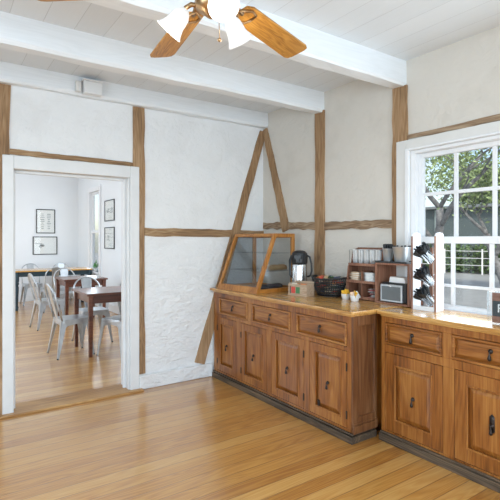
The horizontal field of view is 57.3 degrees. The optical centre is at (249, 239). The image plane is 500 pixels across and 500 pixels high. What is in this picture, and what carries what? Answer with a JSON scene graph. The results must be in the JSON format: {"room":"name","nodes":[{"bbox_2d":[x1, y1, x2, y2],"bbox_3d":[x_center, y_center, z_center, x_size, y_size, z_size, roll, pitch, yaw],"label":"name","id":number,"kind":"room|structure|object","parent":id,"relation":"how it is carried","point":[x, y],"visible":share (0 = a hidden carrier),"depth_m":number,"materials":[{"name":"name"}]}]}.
{"room":"coffee shop","nodes":[
{"label":"coffee shop","id":0,"kind":"room"},
{"bbox_2d":[15,173,77,295],"bbox_3d":[-6.003,-0.150,9.951,4.720,3.100,0.200,0,0,-35],"label":"wall","id":1,"kind":"structure","parent":0,"point":[32,192],"depth_m":10.68,"materials":[{"name":"white paint"}]},
{"bbox_2d":[33,237,56,254],"bbox_3d":[-4.771,0.130,10.667,0.530,0.420,0.020,0,0,-35],"label":"picture frame","id":2,"kind":"object","parent":1,"relation":"attached to","point":[41,245],"visible":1,"depth_m":10.66,"materials":[{"name":"white paper"}]},
{"bbox_2d":[18,294,71,301],"bbox_3d":[-5.948,1.330,9.855,4.300,0.140,0.020,0,0,-35],"label":"baseboard","id":3,"kind":"structure","parent":1,"relation":"attached to","point":[28,297],"depth_m":10.46,"materials":[{"name":"white paint"}]},
{"bbox_2d":[36,209,54,232],"bbox_3d":[-4.761,-0.435,10.674,0.410,0.560,0.020,0,0,-35],"label":"picture frame","id":4,"kind":"object","parent":1,"relation":"attached to","point":[45,218],"visible":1,"depth_m":10.68,"materials":[{"name":"white paper"}]},
{"bbox_2d":[40,214,50,228],"bbox_3d":[-4.763,-0.433,10.675,0.232,0.356,0.002,0,0,-35],"label":"print","id":5,"kind":"object","parent":4,"relation":"attached to","point":[45,219],"depth_m":10.67},
{"bbox_2d":[78,178,120,305],"bbox_3d":[-2.088,-0.150,8.169,0.100,3.100,7.180,0,0,-35],"label":"wall","id":6,"kind":"structure","parent":0,"point":[110,258],"depth_m":9.48,"materials":[{"name":"white paint"}]},
{"bbox_2d":[88,185,100,274],"bbox_3d":[-3.333,-0.205,9.947,0.190,1.890,0.900,0,0,-35],"label":"window","id":7,"kind":"structure","parent":6,"relation":"in","point":[96,188],"depth_m":9.91,"materials":[{"name":"white paint"}]},
{"bbox_2d":[93,260,97,271],"bbox_3d":[-3.312,0.553,9.793,0.137,0.253,0.358,0,0,-35],"label":"potted plant","id":8,"kind":"object","parent":7,"relation":"on","point":[95,264],"visible":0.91,"depth_m":9.77,"materials":[{"name":"green plant"}]},
{"bbox_2d":[95,303,119,314],"bbox_3d":[-2.138,1.330,8.135,0.020,0.140,7.180,0,0,-35],"label":"baseboard","id":9,"kind":"structure","parent":6,"relation":"attached to","point":[112,308],"depth_m":8.84,"materials":[{"name":"white paint"}]},
{"bbox_2d":[104,227,114,248],"bbox_3d":[-2.785,-0.040,9.073,0.020,0.430,0.600,0,0,-35],"label":"picture frame","id":10,"kind":"object","parent":6,"relation":"attached to","point":[109,232],"visible":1,"depth_m":9.08,"materials":[{"name":"white paper"}]},
{"bbox_2d":[104,199,114,221],"bbox_3d":[-2.785,-0.585,9.073,0.020,0.420,0.600,0,0,-35],"label":"picture frame","id":11,"kind":"object","parent":6,"relation":"attached to","point":[109,205],"visible":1,"depth_m":9.08,"materials":[{"name":"black plastic"}]},
{"bbox_2d":[1,83,262,375],"bbox_3d":[-1.952,-0.150,3.780,5.480,3.100,0.200,0,0,-35],"label":"wall","id":12,"kind":"structure","parent":0,"point":[196,169],"depth_m":4.50,"materials":[{"name":"white paint"}]},
{"bbox_2d":[0,83,10,414],"bbox_3d":[-1.989,0.080,3.643,0.150,2.641,0.044,0,0,-35],"label":"trim","id":13,"kind":"structure","parent":12,"relation":"attached to","point":[5,90],"depth_m":3.63,"materials":[{"name":"brown wood"}]},
{"bbox_2d":[2,154,138,414],"bbox_3d":[-1.558,0.360,4.037,1.130,2.080,0.225,0,0,-35],"label":"door frame","id":14,"kind":"structure","parent":12,"relation":"in","point":[128,176],"depth_m":3.98,"materials":[{"name":"white paint"}]},
{"bbox_2d":[10,149,132,165],"bbox_3d":[-1.513,-0.704,3.971,1.020,0.057,0.044,0,0,-35],"label":"trim","id":15,"kind":"structure","parent":12,"relation":"attached to","point":[19,152],"depth_m":3.91,"materials":[{"name":"brown wood"}]},
{"bbox_2d":[0,384,143,418],"bbox_3d":[-1.568,1.391,3.999,1.240,0.018,0.275,0,0,-35],"label":"trim","id":16,"kind":"structure","parent":12,"relation":"attached to","point":[22,408],"depth_m":3.97,"materials":[{"name":"brown wood"}]},
{"bbox_2d":[75,78,103,96],"bbox_3d":[-1.366,-1.300,3.892,0.221,0.124,0.085,0,0,-35],"label":"wall box","id":17,"kind":"object","parent":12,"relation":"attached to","point":[90,87],"visible":1,"depth_m":3.87,"materials":[{"name":"white paint"}]},
{"bbox_2d":[0,61,267,128],"bbox_3d":[-1.974,-1.317,3.584,5.220,0.166,0.098,0,0,-35],"label":"ceiling beam","id":18,"kind":"structure","parent":12,"relation":"attached to","point":[10,73],"depth_m":4.17,"materials":[{"name":"white wood"}]},
{"bbox_2d":[133,106,144,373],"bbox_3d":[-1.047,0.007,4.293,0.124,2.495,0.044,0,0,-35],"label":"trim","id":19,"kind":"structure","parent":12,"relation":"attached to","point":[138,112],"depth_m":4.29,"materials":[{"name":"brown wood"}]},
{"bbox_2d":[139,363,211,388],"bbox_3d":[-0.712,1.333,4.497,0.785,0.135,0.028,0,0,-35],"label":"baseboard","id":20,"kind":"structure","parent":12,"relation":"attached to","point":[162,378],"depth_m":4.47,"materials":[{"name":"white paint"}]},
{"bbox_2d":[145,228,263,236],"bbox_3d":[-0.429,-0.072,4.720,1.386,0.090,0.042,0,0,-35],"label":"trim","id":21,"kind":"structure","parent":12,"relation":"attached to","point":[167,232],"depth_m":4.59,"materials":[{"name":"brown wood"}]},
{"bbox_2d":[195,130,263,363],"bbox_3d":[-0.198,0.027,4.875,0.888,2.479,0.050,0,0,-35],"label":"trim","id":22,"kind":"structure","parent":12,"relation":"attached to","point":[208,330],"depth_m":4.87,"materials":[{"name":"brown wood"}]},
{"bbox_2d":[0,298,499,499],"bbox_3d":[-2.156,1.500,3.918,5.700,0.200,14.500,0,0,-35],"label":"floor","id":23,"kind":"structure","parent":0,"point":[206,438],"depth_m":3.05,"materials":[{"name":"brown wood"}]},
{"bbox_2d":[20,263,43,305],"bbox_3d":[-4.786,0.960,10.055,0.434,0.881,0.503,0,0,-35],"label":"metal chair","id":24,"kind":"object","parent":23,"relation":"on","point":[25,286],"visible":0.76,"depth_m":10.02,"materials":[{"name":"metal"}]},
{"bbox_2d":[28,273,64,330],"bbox_3d":[-3.268,0.960,7.337,0.503,0.881,0.434,0,0,-41],"label":"metal chair","id":25,"kind":"object","parent":23,"relation":"on","point":[42,302],"visible":0.86,"depth_m":7.24,"materials":[{"name":"metal"}]},
{"bbox_2d":[38,267,64,312],"bbox_3d":[-3.904,0.960,9.062,0.434,0.881,0.503,0,0,-38],"label":"metal chair","id":26,"kind":"object","parent":23,"relation":"on","point":[54,269],"visible":0.42,"depth_m":8.90,"materials":[{"name":"metal"}]},
{"bbox_2d":[15,267,92,310],"bbox_3d":[-4.188,1.005,9.672,1.510,0.790,0.680,0,0,-35],"label":"dining table","id":27,"kind":"object","parent":23,"relation":"on","point":[81,271],"visible":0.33,"depth_m":9.29,"materials":[{"name":"brown wood"}]},
{"bbox_2d":[52,262,72,299],"bbox_3d":[-4.251,0.960,10.424,0.434,0.881,0.503,0,0,-35],"label":"metal chair","id":28,"kind":"object","parent":23,"relation":"on","point":[61,265],"visible":0.16,"depth_m":10.61,"materials":[{"name":"metal"}]},
{"bbox_2d":[53,268,81,312],"bbox_3d":[-3.342,0.960,8.366,0.434,0.881,0.503,0,0,-35],"label":"metal chair","id":29,"kind":"object","parent":23,"relation":"on","point":[63,271],"visible":0.36,"depth_m":8.45,"materials":[{"name":"metal"}]},
{"bbox_2d":[45,283,94,359],"bbox_3d":[-2.232,0.960,5.624,0.503,0.881,0.434,0,0,-39],"label":"metal chair","id":30,"kind":"object","parent":23,"relation":"on","point":[64,321],"visible":0.87,"depth_m":5.54,"materials":[{"name":"metal"}]},
{"bbox_2d":[54,275,107,326],"bbox_3d":[-2.901,1.020,7.851,0.700,0.760,0.740,0,0,-35],"label":"dining table","id":31,"kind":"object","parent":23,"relation":"on","point":[67,281],"visible":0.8,"depth_m":7.67,"materials":[{"name":"brown wood"}]},
{"bbox_2d":[71,276,112,345],"bbox_3d":[-2.202,0.960,6.359,0.434,0.881,0.503,0,0,-37],"label":"metal chair","id":32,"kind":"object","parent":23,"relation":"on","point":[99,311],"visible":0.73,"depth_m":6.35,"materials":[{"name":"metal"}]},
{"bbox_2d":[72,286,120,357],"bbox_3d":[-1.789,1.020,5.957,0.840,0.760,0.760,0,0,-35],"label":"dining table","id":33,"kind":"object","parent":23,"relation":"on","point":[93,295],"visible":0.54,"depth_m":5.61,"materials":[{"name":"brown wood"}]},
{"bbox_2d":[96,315,120,355],"bbox_3d":[-1.533,0.960,5.599,0.503,0.881,0.434,0,0,31],"label":"metal chair","id":34,"kind":"object","parent":23,"relation":"on","point":[112,320],"visible":0.28,"depth_m":5.53,"materials":[{"name":"metal"}]},
{"bbox_2d":[97,283,120,318],"bbox_3d":[-2.389,0.960,8.120,0.503,0.881,0.434,0,0,-35],"label":"metal chair","id":35,"kind":"object","parent":23,"relation":"on","point":[119,303],"visible":0.02,"depth_m":8.34,"materials":[{"name":"metal"}]},
{"bbox_2d":[210,287,403,444],"bbox_3d":[0.424,0.944,4.083,0.696,0.912,1.930,0,0,-35],"label":"sideboard","id":36,"kind":"object","parent":23,"relation":"on","point":[318,357],"visible":0.97,"depth_m":3.54,"materials":[{"name":"brown wood"}]},
{"bbox_2d":[217,233,294,293],"bbox_3d":[0.053,0.213,4.526,0.499,0.550,0.600,0,0,-40],"label":"display case","id":37,"kind":"object","parent":36,"relation":"on","point":[254,287],"visible":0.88,"depth_m":4.44,"materials":[{"name":"orange wood"}]},
{"bbox_2d":[235,251,289,253],"bbox_3d":[0.117,0.125,4.580,0.269,0.006,0.536,0,0,-40],"label":"glass shelf","id":38,"kind":"object","parent":37,"relation":"attached to","point":[253,252],"depth_m":4.47,"materials":[{"name":"clear glass"}]},
{"bbox_2d":[261,284,268,288],"bbox_3d":[0.120,0.446,4.321,0.130,0.056,0.070,0,0,-40],"label":"loaf","id":39,"kind":"object","parent":37,"relation":"on","point":[264,286],"visible":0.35,"depth_m":4.30,"materials":[{"name":"black"}]},
{"bbox_2d":[261,265,272,270],"bbox_3d":[0.166,0.264,4.359,0.130,0.056,0.070,0,0,-40],"label":"loaf","id":40,"kind":"object","parent":37,"relation":"on","point":[269,267],"visible":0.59,"depth_m":4.34,"materials":[{"name":"brown food"}]},
{"bbox_2d":[266,284,275,287],"bbox_3d":[0.189,0.446,4.379,0.130,0.056,0.070,0,0,-40],"label":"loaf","id":41,"kind":"object","parent":37,"relation":"on","point":[269,285],"visible":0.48,"depth_m":4.36,"materials":[{"name":"black"}]},
{"bbox_2d":[272,264,279,269],"bbox_3d":[0.234,0.264,4.417,0.130,0.056,0.070,0,0,-40],"label":"loaf","id":42,"kind":"object","parent":37,"relation":"on","point":[275,266],"visible":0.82,"depth_m":4.39,"materials":[{"name":"brown food"}]},
{"bbox_2d":[274,283,282,287],"bbox_3d":[0.258,0.446,4.437,0.130,0.056,0.070,0,0,-40],"label":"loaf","id":43,"kind":"object","parent":37,"relation":"on","point":[278,285],"visible":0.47,"depth_m":4.42,"materials":[{"name":"black"}]},
{"bbox_2d":[278,264,286,269],"bbox_3d":[0.303,0.264,4.475,0.130,0.056,0.070,0,0,-40],"label":"loaf","id":44,"kind":"object","parent":37,"relation":"on","point":[282,266],"visible":0.79,"depth_m":4.45,"materials":[{"name":"brown food"}]},
{"bbox_2d":[289,250,312,281],"bbox_3d":[0.452,0.292,4.233,0.187,0.392,0.178,0,0,-36],"label":"flask","id":45,"kind":"object","parent":36,"relation":"on","point":[299,258],"visible":0.77,"depth_m":4.19,"materials":[{"name":"metal"}]},
{"bbox_2d":[288,280,313,296],"bbox_3d":[0.449,0.425,4.032,0.200,0.125,0.112,0,0,43],"label":"box","id":46,"kind":"object","parent":36,"relation":"on","point":[307,290],"visible":1,"depth_m":3.99,"materials":[{"name":"brown cardboard"}]},
{"bbox_2d":[210,287,403,316],"bbox_3d":[0.424,0.509,4.083,0.696,0.042,1.930,0,0,-35],"label":"countertop","id":47,"kind":"structure","parent":36,"relation":"on","point":[333,305],"depth_m":3.58,"materials":[{"name":"brown wood"}]},
{"bbox_2d":[311,275,346,296],"bbox_3d":[0.692,0.400,3.999,0.246,0.176,0.372,0,0,-44],"label":"wire basket","id":48,"kind":"object","parent":36,"relation":"on","point":[313,277],"visible":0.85,"depth_m":3.90,"materials":[{"name":"black metal"}]},
{"bbox_2d":[341,294,349,298],"bbox_3d":[0.791,0.466,3.784,0.077,0.045,0.077,0,0,-35],"label":"ramekin","id":49,"kind":"object","parent":36,"relation":"on","point":[344,296],"visible":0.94,"depth_m":3.75,"materials":[{"name":"white ceramic"}]},
{"bbox_2d":[350,296,359,301],"bbox_3d":[0.837,0.466,3.657,0.077,0.045,0.077,0,0,-35],"label":"ramekin","id":50,"kind":"object","parent":36,"relation":"on","point":[353,298],"visible":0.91,"depth_m":3.63,"materials":[{"name":"white ceramic"}]},
{"bbox_2d":[346,247,383,300],"bbox_3d":[0.965,0.276,3.779,0.151,0.425,0.325,0,0,-35],"label":"condiment organiser","id":51,"kind":"object","parent":36,"relation":"on","point":[362,286],"visible":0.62,"depth_m":3.81,"materials":[{"name":"brown wood"}]},
{"bbox_2d":[375,262,422,306],"bbox_3d":[1.135,0.332,3.503,0.172,0.312,0.312,0,0,-35],"label":"wooden crate","id":52,"kind":"object","parent":36,"relation":"on","point":[383,271],"visible":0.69,"depth_m":3.58,"materials":[{"name":"brown wood"}]},
{"bbox_2d":[375,260,410,263],"bbox_3d":[1.126,0.169,3.513,0.160,0.014,0.290,0,0,-35],"label":"serving tray","id":53,"kind":"object","parent":52,"relation":"on","point":[380,261],"visible":0.61,"depth_m":3.46,"materials":[{"name":"black plastic"}]},
{"bbox_2d":[382,248,392,260],"bbox_3d":[1.080,0.119,3.582,0.090,0.105,0.090,0,0,-35],"label":"tumbler","id":54,"kind":"object","parent":53,"relation":"on","point":[387,253],"visible":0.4,"depth_m":3.55,"materials":[{"name":"silver metal"}]},
{"bbox_2d":[392,247,410,261],"bbox_3d":[1.151,0.113,3.479,0.138,0.118,0.138,0,0,-35],"label":"metal bucket","id":55,"kind":"object","parent":53,"relation":"on","point":[401,254],"visible":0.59,"depth_m":3.43,"materials":[{"name":"silver metal"}]},
{"bbox_2d":[381,281,406,303],"bbox_3d":[1.131,0.401,3.504,0.141,0.150,0.235,0,0,-35],"label":"napkin dispenser","id":56,"kind":"object","parent":52,"relation":"in","point":[390,291],"visible":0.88,"depth_m":3.46,"materials":[{"name":"black plastic"}]},
{"bbox_2d":[389,276,406,283],"bbox_3d":[1.149,0.303,3.496,0.085,0.043,0.148,0,0,-35],"label":"paper stack","id":57,"kind":"object","parent":56,"relation":"on","point":[396,279],"visible":0.76,"depth_m":3.47,"materials":[{"name":"white paper"}]},
{"bbox_2d":[377,307,499,492],"bbox_3d":[1.602,0.947,2.596,0.446,0.906,1.854,0,0,-35],"label":"sideboard","id":58,"kind":"object","parent":23,"relation":"on","point":[441,370],"visible":0.99,"depth_m":2.84,"materials":[{"name":"brown wood"}]},
{"bbox_2d":[411,233,443,311],"bbox_3d":[1.253,0.222,3.237,0.104,0.545,0.190,0,0,-39],"label":"rack","id":59,"kind":"object","parent":58,"relation":"on","point":[438,254],"visible":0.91,"depth_m":3.19,"materials":[{"name":"white paint"}]},
{"bbox_3d":[1.247,0.275,3.218,0.084,0.095,0.084,-49,12,-28],"label":"clear cup","id":60,"kind":"object","parent":59,"relation":"on","visible":0},
{"bbox_2d":[413,275,429,284],"bbox_3d":[1.206,0.283,3.221,0.123,0.072,0.010,0,0,-6],"label":"plastic spoon","id":61,"kind":"object","parent":60,"relation":"in","point":[414,276],"visible":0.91,"depth_m":3.22,"materials":[{"name":"white plastic"}]},
{"bbox_2d":[377,307,499,335],"bbox_3d":[1.595,0.514,2.591,0.428,0.040,1.854,0,0,-35],"label":"countertop","id":62,"kind":"structure","parent":58,"relation":"on","point":[474,322],"depth_m":2.92,"materials":[{"name":"brown wood"}]},
{"bbox_2d":[492,293,499,322],"bbox_3d":[1.499,0.400,2.647,0.035,0.188,0.240,0,0,-37],"label":"sign","id":63,"kind":"object","parent":58,"relation":"on","point":[495,296],"visible":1,"depth_m":2.70,"materials":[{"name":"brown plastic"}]},
{"bbox_2d":[0,0,499,112],"bbox_3d":[-0.033,-1.515,0.840,5.700,0.250,7.020,0,0,-35],"label":"ceiling","id":64,"kind":"structure","parent":0,"point":[406,30],"depth_m":3.04,"materials":[{"name":"white wood"}]},
{"bbox_2d":[38,0,306,57],"bbox_3d":[-0.140,-1.052,1.649,1.268,0.677,1.334,0,0,-35],"label":"ceiling fan","id":65,"kind":"object","parent":64,"relation":"hanging from","point":[179,23],"visible":1,"depth_m":1.80,"materials":[{"name":"brown wood"}]},
{"bbox_2d":[263,26,499,293],"bbox_3d":[2.047,0.005,2.457,0.120,2.790,6.920,0,0,-35],"label":"wall","id":66,"kind":"structure","parent":0,"point":[458,82],"depth_m":3.95,"materials":[{"name":"beige paint"}]},
{"bbox_2d":[0,11,323,113],"bbox_3d":[-1.483,-1.300,2.872,5.220,0.201,0.128,0,0,-35],"label":"ceiling beam","id":67,"kind":"structure","parent":66,"relation":"attached to","point":[17,33],"depth_m":3.30,"materials":[{"name":"white wood"}]},
{"bbox_2d":[83,0,406,88],"bbox_3d":[-0.969,-1.297,2.127,5.220,0.206,0.138,0,0,-35],"label":"ceiling beam","id":68,"kind":"structure","parent":66,"relation":"attached to","point":[325,51],"depth_m":3.05,"materials":[{"name":"white wood"}]},
{"bbox_2d":[263,128,288,231],"bbox_3d":[0.288,-0.656,4.909,0.050,1.148,0.462,0,0,-35],"label":"trim","id":69,"kind":"structure","parent":66,"relation":"attached to","point":[280,202],"depth_m":4.87,"materials":[{"name":"brown wood"}]},
{"bbox_2d":[263,222,314,229],"bbox_3d":[0.405,-0.144,4.744,0.046,0.102,0.852,0,0,-35],"label":"trim","id":70,"kind":"structure","parent":66,"relation":"attached to","point":[292,225],"depth_m":4.64,"materials":[{"name":"brown wood"}]},
{"bbox_2d":[314,110,324,290],"bbox_3d":[0.674,-0.335,4.352,0.048,1.770,0.134,0,0,-35],"label":"trim","id":71,"kind":"structure","parent":66,"relation":"attached to","point":[319,215],"depth_m":4.33,"materials":[{"name":"brown wood"}]},
{"bbox_2d":[324,219,391,229],"bbox_3d":[0.930,-0.129,3.982,0.046,0.084,0.800,0,0,-35],"label":"trim","id":72,"kind":"structure","parent":66,"relation":"attached to","point":[366,224],"depth_m":3.94,"materials":[{"name":"brown wood"}]},
{"bbox_2d":[392,85,407,259],"bbox_3d":[1.189,-0.325,3.605,0.048,1.750,0.145,0,0,-35],"label":"trim","id":73,"kind":"structure","parent":66,"relation":"attached to","point":[400,94],"depth_m":3.61,"materials":[{"name":"brown wood"}]},
{"bbox_2d":[396,121,499,315],"bbox_3d":[1.627,-0.117,3.066,0.180,1.305,1.436,0,0,-35],"label":"window","id":74,"kind":"structure","parent":66,"relation":"in","point":[403,148],"depth_m":3.30,"materials":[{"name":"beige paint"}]},
{"bbox_2d":[407,114,499,138],"bbox_3d":[1.690,-0.791,2.885,0.042,0.054,1.630,0,0,-35],"label":"trim","id":75,"kind":"structure","parent":66,"relation":"attached to","point":[492,118],"depth_m":3.19,"materials":[{"name":"brown wood"}]},
{"label":"outside","id":76,"kind":"structure","parent":0,"visible":0},
{"bbox_2d":[95,253,499,308],"bbox_3d":[17.539,1.800,30.322,56.690,0.200,90.000,0,0,-35],"label":"ground","id":77,"kind":"structure","parent":76,"point":[476,298],"depth_m":15.42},
{"bbox_2d":[422,249,488,274],"bbox_3d":[13.274,1.075,20.448,12.660,1.250,0.062,0,0,43],"label":"rail fence","id":78,"kind":"object","parent":77,"relation":"on","point":[481,251],"visible":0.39,"depth_m":22.37,"materials":[{"name":"white paint"}]},
{"bbox_2d":[422,243,499,273],"bbox_3d":[14.038,0.949,20.865,14.187,1.678,1.044,0,0,43],"label":"hedge","id":79,"kind":"object","parent":77,"relation":"on","point":[461,260],"visible":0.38,"depth_m":23.42,"materials":[{"name":"green plant"}]},
{"bbox_2d":[425,150,499,282],"bbox_3d":[8.011,-0.956,15.081,5.383,5.387,4.344,0,0,34],"label":"tree","id":80,"kind":"object","parent":77,"relation":"on","point":[488,174],"visible":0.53,"depth_m":15.15,"materials":[{"name":"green plant"}]},
{"bbox_2d":[425,146,499,300],"bbox_3d":[4.774,-1.599,12.034,6.601,6.663,5.742,0,0,32],"label":"tree","id":81,"kind":"object","parent":77,"relation":"on","point":[441,218],"visible":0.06,"depth_m":11.48,"materials":[{"name":"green plant"}]},
{"bbox_2d":[425,204,499,272],"bbox_3d":[14.705,-0.175,24.707,21.800,3.750,5.800,0,0,43],"label":"shed","id":82,"kind":"object","parent":77,"relation":"on","point":[470,229],"visible":0.08,"depth_m":24.41,"materials":[{"name":"grey"}]},
{"bbox_2d":[450,182,499,204],"bbox_3d":[17.223,-1.672,33.133,5.438,6.783,5.661,0,0,-45],"label":"tree","id":83,"kind":"object","parent":77,"relation":"on","point":[464,199],"visible":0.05,"depth_m":33.90,"materials":[{"name":"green plant"}]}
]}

